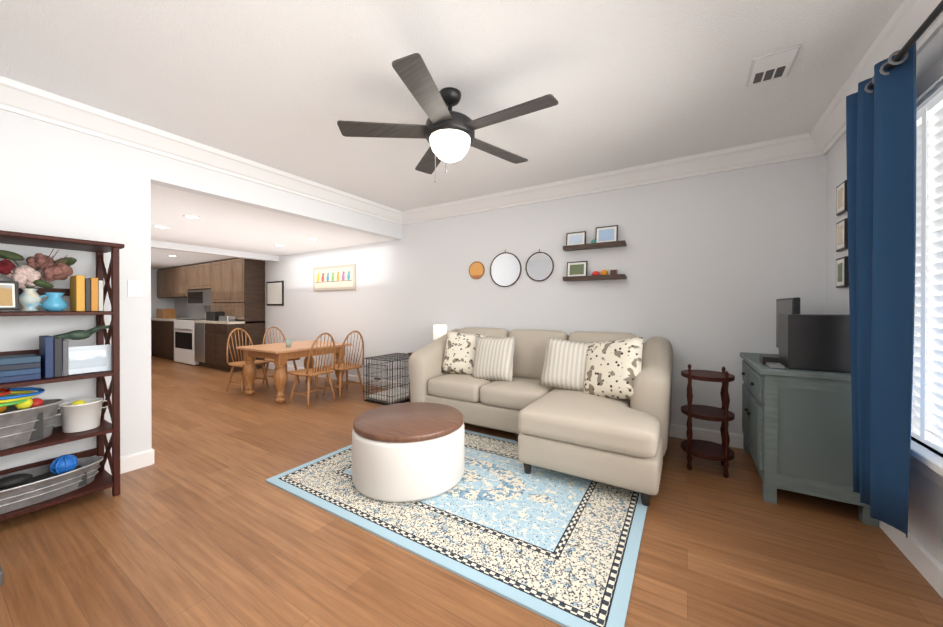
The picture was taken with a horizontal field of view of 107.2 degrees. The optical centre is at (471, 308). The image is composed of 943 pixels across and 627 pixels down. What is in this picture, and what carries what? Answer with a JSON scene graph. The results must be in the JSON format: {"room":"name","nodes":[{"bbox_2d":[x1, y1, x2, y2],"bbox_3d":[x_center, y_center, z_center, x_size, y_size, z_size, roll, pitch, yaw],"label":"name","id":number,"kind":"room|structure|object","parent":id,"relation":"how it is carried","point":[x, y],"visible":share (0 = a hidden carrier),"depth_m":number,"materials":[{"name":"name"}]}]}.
{"room":"living room","nodes":[
{"label":"living room","id":0,"kind":"room"},
{"bbox_2d":[151,269,173,317],"bbox_3d":[-9.053,0.079,7.329,0.120,2.150,4.400,0,0,32],"label":"wall","id":1,"kind":"structure","parent":0,"point":[161,303],"depth_m":8.85,"materials":[{"name":"white paint"}]},
{"bbox_2d":[0,109,401,470],"bbox_3d":[-2.194,-0.078,3.095,0.121,2.500,4.400,0,0,32],"label":"wall","id":2,"kind":"structure","parent":0,"point":[57,181],"depth_m":2.39,"materials":[{"name":"white paint"}]},
{"bbox_2d":[104,449,153,474],"bbox_3d":[-2.838,1.119,1.927,0.016,0.115,1.666,0,0,32],"label":"baseboard","id":3,"kind":"structure","parent":2,"relation":"attached to","point":[142,459],"depth_m":2.54,"materials":[{"name":"white"}]},
{"bbox_2d":[127,280,141,296],"bbox_3d":[-2.459,-0.146,2.542,0.010,0.120,0.080,0,0,32],"label":"switch plate","id":4,"kind":"object","parent":2,"relation":"attached to","point":[134,288],"visible":1,"depth_m":2.54,"materials":[{"name":"white plastic"}]},
{"bbox_2d":[0,76,405,224],"bbox_3d":[-2.093,-1.253,3.028,0.118,0.150,4.400,0,0,32],"label":"crown molding","id":5,"kind":"structure","parent":2,"relation":"attached to","point":[16,97],"depth_m":2.62,"materials":[{"name":"white"}]},
{"bbox_2d":[151,184,392,269],"bbox_3d":[-5.708,-1.037,5.260,8.140,0.100,4.800,0,0,32],"label":"ceiling","id":6,"kind":"structure","parent":0,"point":[223,224],"depth_m":4.43,"materials":[{"name":"white paint"}]},
{"bbox_2d":[152,225,168,228],"bbox_3d":[-3.719,-0.980,4.162,0.148,0.006,0.148,0,0,5],"label":"recessed light","id":7,"kind":"object","parent":6,"relation":"in","point":[157,226],"depth_m":4.14,"materials":[{"name":"white"}]},
{"bbox_2d":[183,215,200,218],"bbox_3d":[-2.970,-0.978,3.700,0.148,0.006,0.148,0,0,23],"label":"recessed light","id":8,"kind":"object","parent":6,"relation":"in","point":[187,216],"depth_m":3.68,"materials":[{"name":"white"}]},
{"bbox_2d":[151,240,278,261],"bbox_3d":[-4.853,-0.938,4.733,0.150,0.095,4.400,0,0,32],"label":"beam","id":9,"kind":"structure","parent":6,"relation":"attached to","point":[198,249],"depth_m":5.63,"materials":[{"name":"white paint"}]},
{"bbox_2d":[0,0,902,210],"bbox_3d":[-0.262,-1.373,1.897,4.660,0.100,4.800,0,0,32],"label":"ceiling","id":10,"kind":"structure","parent":0,"point":[284,85],"depth_m":1.96,"materials":[{"name":"white paint"}]},
{"bbox_2d":[337,53,557,182],"bbox_3d":[-0.092,-1.038,2.123,1.235,0.572,1.296,0,0,32],"label":"ceiling fan","id":11,"kind":"object","parent":10,"relation":"hanging from","point":[447,134],"visible":1,"depth_m":2.04,"materials":[{"name":"grey"}]},
{"bbox_2d":[746,44,801,86],"bbox_3d":[1.635,-1.316,1.896,0.190,0.015,0.270,0,0,32],"label":"ceiling vent","id":12,"kind":"object","parent":10,"relation":"in","point":[778,64],"visible":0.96,"depth_m":1.87,"materials":[{"name":"white metal"}]},
{"bbox_2d":[0,356,942,626],"bbox_3d":[-3.726,1.218,4.046,12.800,0.100,4.800,0,0,32],"label":"floor","id":13,"kind":"structure","parent":0,"point":[200,522],"depth_m":1.68,"materials":[{"name":"brown wood"}]},
{"bbox_2d":[0,565,3,585],"bbox_3d":[-1.563,0.807,0.603,1.424,0.750,0.786,0,0,32],"label":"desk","id":14,"kind":"object","parent":13,"relation":"on","point":[1,576],"visible":1,"depth_m":0.57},
{"bbox_2d":[0,230,124,521],"bbox_3d":[-2.626,0.384,1.878,0.395,1.585,1.028,0,0,32],"label":"bookshelf","id":15,"kind":"object","parent":13,"relation":"on","point":[27,422],"visible":1,"depth_m":2.05,"materials":[{"name":"brown wood"}]},
{"bbox_2d":[0,387,107,449],"bbox_3d":[-2.630,0.593,1.858,0.319,0.315,0.988,0,0,32],"label":"tub","id":16,"kind":"object","parent":15,"relation":"in","point":[26,423],"depth_m":2.01,"materials":[{"name":"grey metal"}]},
{"bbox_2d":[151,318,154,356],"bbox_3d":[-7.323,0.709,8.452,0.483,0.880,0.652,0,0,32],"label":"base cabinet","id":17,"kind":"object","parent":13,"relation":"on","point":[152,319],"depth_m":8.19,"materials":[{"name":"brown wood"}]},
{"bbox_2d":[155,318,162,357],"bbox_3d":[-6.913,0.710,8.199,0.482,0.880,0.652,0,0,32],"label":"base cabinet","id":18,"kind":"object","parent":13,"relation":"on","point":[158,325],"depth_m":8.00,"materials":[{"name":"brown wood"}]},
{"bbox_2d":[163,322,174,360],"bbox_3d":[-6.482,0.711,7.933,0.530,0.880,0.652,0,0,32],"label":"base cabinet","id":19,"kind":"object","parent":13,"relation":"on","point":[168,327],"depth_m":7.69,"materials":[{"name":"brown wood"}]},
{"bbox_2d":[159,318,170,321],"bbox_3d":[-7.118,0.250,8.323,1.930,0.040,0.653,0,0,32],"label":"countertop","id":20,"kind":"structure","parent":19,"relation":"on","point":[160,319],"depth_m":7.85,"materials":[{"name":"beige stone"}]},
{"bbox_2d":[156,310,178,317],"bbox_3d":[-7.378,0.114,8.405,0.400,0.229,0.250,0,0,32],"label":"box","id":21,"kind":"object","parent":20,"relation":"on","point":[159,313],"depth_m":8.32,"materials":[{"name":"brown wood"}]},
{"bbox_2d":[175,322,190,363],"bbox_3d":[-5.851,0.713,7.543,0.953,0.880,0.652,0,0,32],"label":"oven","id":22,"kind":"object","parent":13,"relation":"on","point":[188,329],"depth_m":7.27,"materials":[{"name":"white metal"}]},
{"bbox_2d":[191,322,202,365],"bbox_3d":[-5.229,0.715,7.160,0.508,0.880,0.652,0,0,32],"label":"dishwasher","id":23,"kind":"object","parent":13,"relation":"on","point":[196,327],"depth_m":6.94,"materials":[{"name":"silver metal"}]},
{"bbox_2d":[203,322,214,368],"bbox_3d":[-4.817,0.716,6.905,0.462,0.880,0.652,0,0,32],"label":"base cabinet","id":24,"kind":"object","parent":13,"relation":"on","point":[208,327],"depth_m":6.67,"materials":[{"name":"brown wood"}]},
{"bbox_2d":[171,318,206,321],"bbox_3d":[-5.850,0.695,7.543,1.010,0.915,0.652,0,0,32],"label":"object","id":25,"kind":"object","parent":24,"relation":"on","point":[172,319],"depth_m":7.42,"materials":[{"name":"white stone"}]},
{"bbox_2d":[211,260,218,321],"bbox_3d":[-5.118,-0.385,7.254,0.453,1.198,0.367,0,0,32],"label":"upper cabinet","id":26,"kind":"object","parent":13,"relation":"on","point":[214,265],"depth_m":7.11,"materials":[{"name":"brown wood"}]},
{"bbox_2d":[219,259,230,321],"bbox_3d":[-4.732,-0.384,7.016,0.454,1.198,0.367,0,0,32],"label":"upper cabinet","id":27,"kind":"object","parent":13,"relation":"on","point":[224,265],"depth_m":6.88,"materials":[{"name":"brown wood"}]},
{"bbox_2d":[215,322,264,371],"bbox_3d":[-4.424,0.717,6.663,0.460,0.880,0.652,0,0,32],"label":"base cabinet","id":28,"kind":"object","parent":13,"relation":"on","point":[256,330],"depth_m":6.45,"materials":[{"name":"brown wood"}]},
{"bbox_2d":[207,318,238,325],"bbox_3d":[-4.812,0.256,6.900,1.410,0.040,0.653,0,0,32],"label":"countertop","id":29,"kind":"structure","parent":28,"relation":"on","point":[208,319],"depth_m":6.39,"materials":[{"name":"beige stone"}]},
{"bbox_2d":[231,258,264,321],"bbox_3d":[-4.346,-0.383,6.778,0.453,1.198,0.367,0,0,32],"label":"upper cabinet","id":30,"kind":"object","parent":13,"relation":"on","point":[247,275],"depth_m":6.64,"materials":[{"name":"brown wood"}]},
{"bbox_2d":[226,328,269,393],"bbox_3d":[-3.228,0.724,5.011,0.473,0.883,0.435,0,0,32],"label":"chair","id":31,"kind":"object","parent":13,"relation":"on","point":[242,363],"visible":0.77,"depth_m":4.97,"materials":[{"name":"brown wood"}]},
{"bbox_2d":[262,326,299,386],"bbox_3d":[-2.981,0.723,5.414,0.470,0.883,0.436,0,0,32],"label":"chair","id":32,"kind":"object","parent":13,"relation":"on","point":[272,360],"visible":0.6,"depth_m":5.43,"materials":[{"name":"brown wood"}]},
{"bbox_2d":[236,339,351,402],"bbox_3d":[-2.462,0.786,4.892,0.980,0.756,1.110,0,0,32],"label":"dining table","id":33,"kind":"object","parent":13,"relation":"on","point":[279,354],"visible":0.9,"depth_m":4.62,"materials":[{"name":"brown wood"}]},
{"bbox_2d":[285,339,291,346],"bbox_3d":[-2.430,0.459,4.618,0.072,0.100,0.072,0,0,32],"label":"cup","id":34,"kind":"object","parent":33,"relation":"on","point":[288,342],"depth_m":4.59,"materials":[{"name":"green glass"}]},
{"bbox_2d":[288,333,335,407],"bbox_3d":[-1.950,0.727,4.311,0.461,0.883,0.436,0,0,32],"label":"chair","id":35,"kind":"object","parent":13,"relation":"on","point":[315,371],"visible":1,"depth_m":4.25,"materials":[{"name":"brown wood"}]},
{"bbox_2d":[322,330,363,399],"bbox_3d":[-1.712,0.726,4.710,0.473,0.883,0.435,0,0,32],"label":"chair","id":36,"kind":"object","parent":13,"relation":"on","point":[346,366],"visible":0.9,"depth_m":4.62,"materials":[{"name":"brown wood"}]},
{"bbox_2d":[364,353,408,404],"bbox_3d":[-0.996,0.894,4.517,0.499,0.544,0.616,0,0,32],"label":"dog crate","id":37,"kind":"object","parent":13,"relation":"on","point":[396,395],"visible":0.79,"depth_m":4.35,"materials":[{"name":"grey metal"}]},
{"bbox_2d":[408,325,446,401],"bbox_3d":[-0.508,0.684,4.373,0.430,0.965,0.380,0,0,32],"label":"end table","id":38,"kind":"object","parent":13,"relation":"on","point":[439,331],"visible":0.17,"depth_m":4.27,"materials":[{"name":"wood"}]},
{"bbox_2d":[433,325,446,339],"bbox_3d":[-0.391,0.373,4.334,0.170,0.344,0.170,0,0,32],"label":"lamp","id":39,"kind":"object","parent":38,"relation":"on","point":[438,330],"depth_m":4.26,"materials":[{"name":"white"}]},
{"bbox_2d":[265,430,647,626],"bbox_3d":[-0.047,1.168,2.428,2.240,0.014,1.530,0,0,32],"label":"rug","id":40,"kind":"object","parent":13,"relation":"on","point":[560,548],"visible":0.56,"depth_m":1.87,"materials":[{"name":"blue fabric"}]},
{"bbox_2d":[352,402,464,501],"bbox_3d":[-0.434,0.960,2.448,0.770,0.402,0.770,0,0,32],"label":"ottoman","id":41,"kind":"object","parent":40,"relation":"on","point":[409,452],"visible":0.98,"depth_m":2.14,"materials":[{"name":"white fabric"}]},
{"bbox_2d":[408,327,672,505],"bbox_3d":[0.440,0.690,3.185,2.402,0.963,1.434,0,0,32],"label":"sofa","id":42,"kind":"object","parent":13,"relation":"on","point":[593,406],"visible":0.98,"depth_m":2.74,"materials":[{"name":"beige fabric"}]},
{"bbox_2d":[681,364,734,477],"bbox_3d":[1.742,0.802,2.574,0.330,0.743,0.330,0,0,32],"label":"table","id":43,"kind":"object","parent":13,"relation":"on","point":[723,453],"visible":1,"depth_m":2.52,"materials":[{"name":"brown wood"}]},
{"bbox_2d":[740,297,878,526],"bbox_3d":[2.206,0.550,2.383,0.520,1.250,0.935,0,0,32],"label":"cabinet","id":44,"kind":"object","parent":13,"relation":"on","point":[797,413],"visible":0.9,"depth_m":2.04,"materials":[{"name":"paint"}]},
{"bbox_2d":[760,297,850,372],"bbox_3d":[2.219,0.144,2.382,0.420,0.438,0.840,0,0,32],"label":"tv","id":45,"kind":"object","parent":44,"relation":"on","point":[820,343],"depth_m":2.06,"materials":[{"name":"black plastic"}]},
{"bbox_2d":[174,155,825,434],"bbox_3d":[-2.539,-0.090,5.964,12.800,2.500,0.120,0,0,32],"label":"wall","id":46,"kind":"structure","parent":0,"point":[712,267],"depth_m":3.40,"materials":[{"name":"white paint"}]},
{"bbox_2d":[157,268,166,297],"bbox_3d":[-7.609,-0.631,8.790,0.600,0.718,0.367,0,0,32],"label":"upper cabinet","id":47,"kind":"object","parent":46,"relation":"attached to","point":[161,274],"depth_m":8.59,"materials":[{"name":"brown wood"}]},
{"bbox_2d":[167,267,174,297],"bbox_3d":[-7.098,-0.630,8.475,0.600,0.718,0.367,0,0,32],"label":"upper cabinet","id":48,"kind":"object","parent":46,"relation":"attached to","point":[170,271],"depth_m":8.32,"materials":[{"name":"brown wood"}]},
{"bbox_2d":[175,266,186,297],"bbox_3d":[-6.587,-0.629,8.160,0.600,0.718,0.367,0,0,32],"label":"upper cabinet","id":49,"kind":"object","parent":46,"relation":"attached to","point":[181,271],"depth_m":8.02,"materials":[{"name":"brown wood"}]},
{"bbox_2d":[187,264,198,289],"bbox_3d":[-6.022,-0.702,7.807,0.693,0.568,0.372,0,0,32],"label":"upper cabinet","id":50,"kind":"object","parent":46,"relation":"attached to","point":[192,270],"depth_m":7.68,"materials":[{"name":"brown wood"}]},
{"bbox_2d":[187,290,202,305],"bbox_3d":[-5.976,-0.238,7.781,0.800,0.340,0.372,0,0,32],"label":"microwave","id":51,"kind":"object","parent":46,"relation":"attached to","point":[194,297],"depth_m":7.61,"materials":[{"name":"silver metal"}]},
{"bbox_2d":[199,262,210,289],"bbox_3d":[-5.552,-0.701,7.518,0.524,0.568,0.372,0,0,32],"label":"upper cabinet","id":52,"kind":"object","parent":46,"relation":"attached to","point":[204,268],"depth_m":7.37,"materials":[{"name":"brown wood"}]},
{"bbox_2d":[203,290,210,305],"bbox_3d":[-5.483,-0.237,7.477,0.360,0.340,0.372,0,0,32],"label":"upper cabinet","id":53,"kind":"object","parent":46,"relation":"attached to","point":[206,293],"depth_m":7.31,"materials":[{"name":"wood"}]},
{"bbox_2d":[267,281,283,305],"bbox_3d":[-3.742,-0.293,6.621,0.560,0.460,0.022,0,0,32],"label":"framed picture","id":54,"kind":"object","parent":46,"relation":"attached to","point":[275,289],"depth_m":6.59,"materials":[{"name":"beige paper"}]},
{"bbox_2d":[313,264,355,290],"bbox_3d":[-2.264,-0.504,5.702,1.060,0.400,0.033,0,0,32],"label":"framed picture","id":55,"kind":"object","parent":46,"relation":"attached to","point":[337,277],"depth_m":5.66,"materials":[{"name":"beige"}]},
{"bbox_2d":[469,261,484,278],"bbox_3d":[0.064,-0.473,4.277,0.220,0.220,0.014,0,0,32],"label":"round mirror","id":56,"kind":"object","parent":46,"relation":"attached to","point":[476,269],"depth_m":4.28,"materials":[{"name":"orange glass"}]},
{"bbox_2d":[265,363,742,448],"bbox_3d":[-2.574,1.102,5.911,12.400,0.115,0.016,0,0,32],"label":"baseboard","id":57,"kind":"structure","parent":46,"relation":"attached to","point":[678,431],"depth_m":3.14,"materials":[{"name":"white wood"}]},
{"bbox_2d":[490,250,521,286],"bbox_3d":[0.395,-0.471,4.072,0.406,0.433,0.016,0,0,32],"label":"round mirror","id":58,"kind":"object","parent":46,"relation":"attached to","point":[505,268],"depth_m":4.07,"materials":[{"name":"clear glass"}]},
{"bbox_2d":[525,249,553,280],"bbox_3d":[0.753,-0.480,3.850,0.326,0.353,0.016,0,0,32],"label":"round mirror","id":59,"kind":"object","parent":46,"relation":"attached to","point":[540,265],"depth_m":3.85,"materials":[{"name":"clear glass"}]},
{"bbox_2d":[404,133,807,223],"bbox_3d":[0.820,-1.256,3.746,4.080,0.150,0.118,0,0,32],"label":"crown molding","id":60,"kind":"structure","parent":46,"relation":"attached to","point":[794,147],"depth_m":3.29,"materials":[{"name":"white"}]},
{"bbox_2d":[826,28,942,564],"bbox_3d":[1.641,-0.069,0.799,0.140,2.500,4.520,0,0,32],"label":"wall","id":61,"kind":"structure","parent":0,"point":[925,519],"depth_m":1.63,"materials":[{"name":"white paint"}]},
{"bbox_2d":[836,180,846,215],"bbox_3d":[2.502,-0.745,2.345,0.022,0.200,0.160,0,0,32],"label":"framed picture","id":62,"kind":"object","parent":61,"relation":"attached to","point":[841,190],"depth_m":2.33,"materials":[{"name":"black"}]},
{"bbox_2d":[836,218,847,251],"bbox_3d":[2.502,-0.495,2.346,0.022,0.200,0.160,0,0,32],"label":"framed picture","id":63,"kind":"object","parent":61,"relation":"attached to","point":[842,226],"depth_m":2.32,"materials":[{"name":"black"}]},
{"bbox_2d":[836,256,848,287],"bbox_3d":[2.502,-0.245,2.347,0.022,0.200,0.160,0,0,32],"label":"framed picture","id":64,"kind":"object","parent":61,"relation":"attached to","point":[842,274],"depth_m":2.31,"materials":[{"name":"black"}]},
{"bbox_2d":[804,0,942,157],"bbox_3d":[1.500,-1.244,0.810,0.118,0.150,4.400,0,0,32],"label":"crown molding","id":65,"kind":"structure","parent":61,"relation":"attached to","point":[826,134],"depth_m":1.74,"materials":[{"name":"white"}]},
{"bbox_2d":[846,0,942,537],"bbox_3d":[1.270,-0.075,0.494,0.212,2.075,3.271,0,0,32],"label":"curtain rod","id":66,"kind":"object","parent":61,"relation":"attached to","point":[881,129],"visible":1,"depth_m":1.56,"materials":[{"name":"blue fabric"},{"name":"black metal"}]},
{"bbox_2d":[846,42,916,537],"bbox_3d":[1.923,-0.080,1.652,0.107,2.075,0.471,0,0,32],"label":"curtain","id":67,"kind":"object","parent":66,"relation":"hanging from","point":[881,117],"depth_m":1.56,"materials":[{"name":"blue fabric"}]},
{"bbox_2d":[879,520,942,597],"bbox_3d":[1.546,1.124,0.798,0.016,0.115,4.350,0,0,32],"label":"baseboard","id":68,"kind":"structure","parent":61,"relation":"attached to","point":[924,561],"depth_m":1.56,"materials":[{"name":"white"}]},
{"bbox_2d":[910,58,942,487],"bbox_3d":[1.403,-0.145,0.469,0.200,1.755,3.160,0,0,32],"label":"window","id":69,"kind":"structure","parent":61,"relation":"in","point":[926,462],"depth_m":1.52,"materials":[{"name":"white glass"}]},
{"bbox_2d":[911,90,942,453],"bbox_3d":[1.409,-0.153,0.466,0.057,1.548,2.920,0,0,32],"label":"window blinds","id":70,"kind":"object","parent":69,"relation":"attached to","point":[929,224],"visible":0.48,"depth_m":1.59,"materials":[{"name":"white plastic"}]}
]}

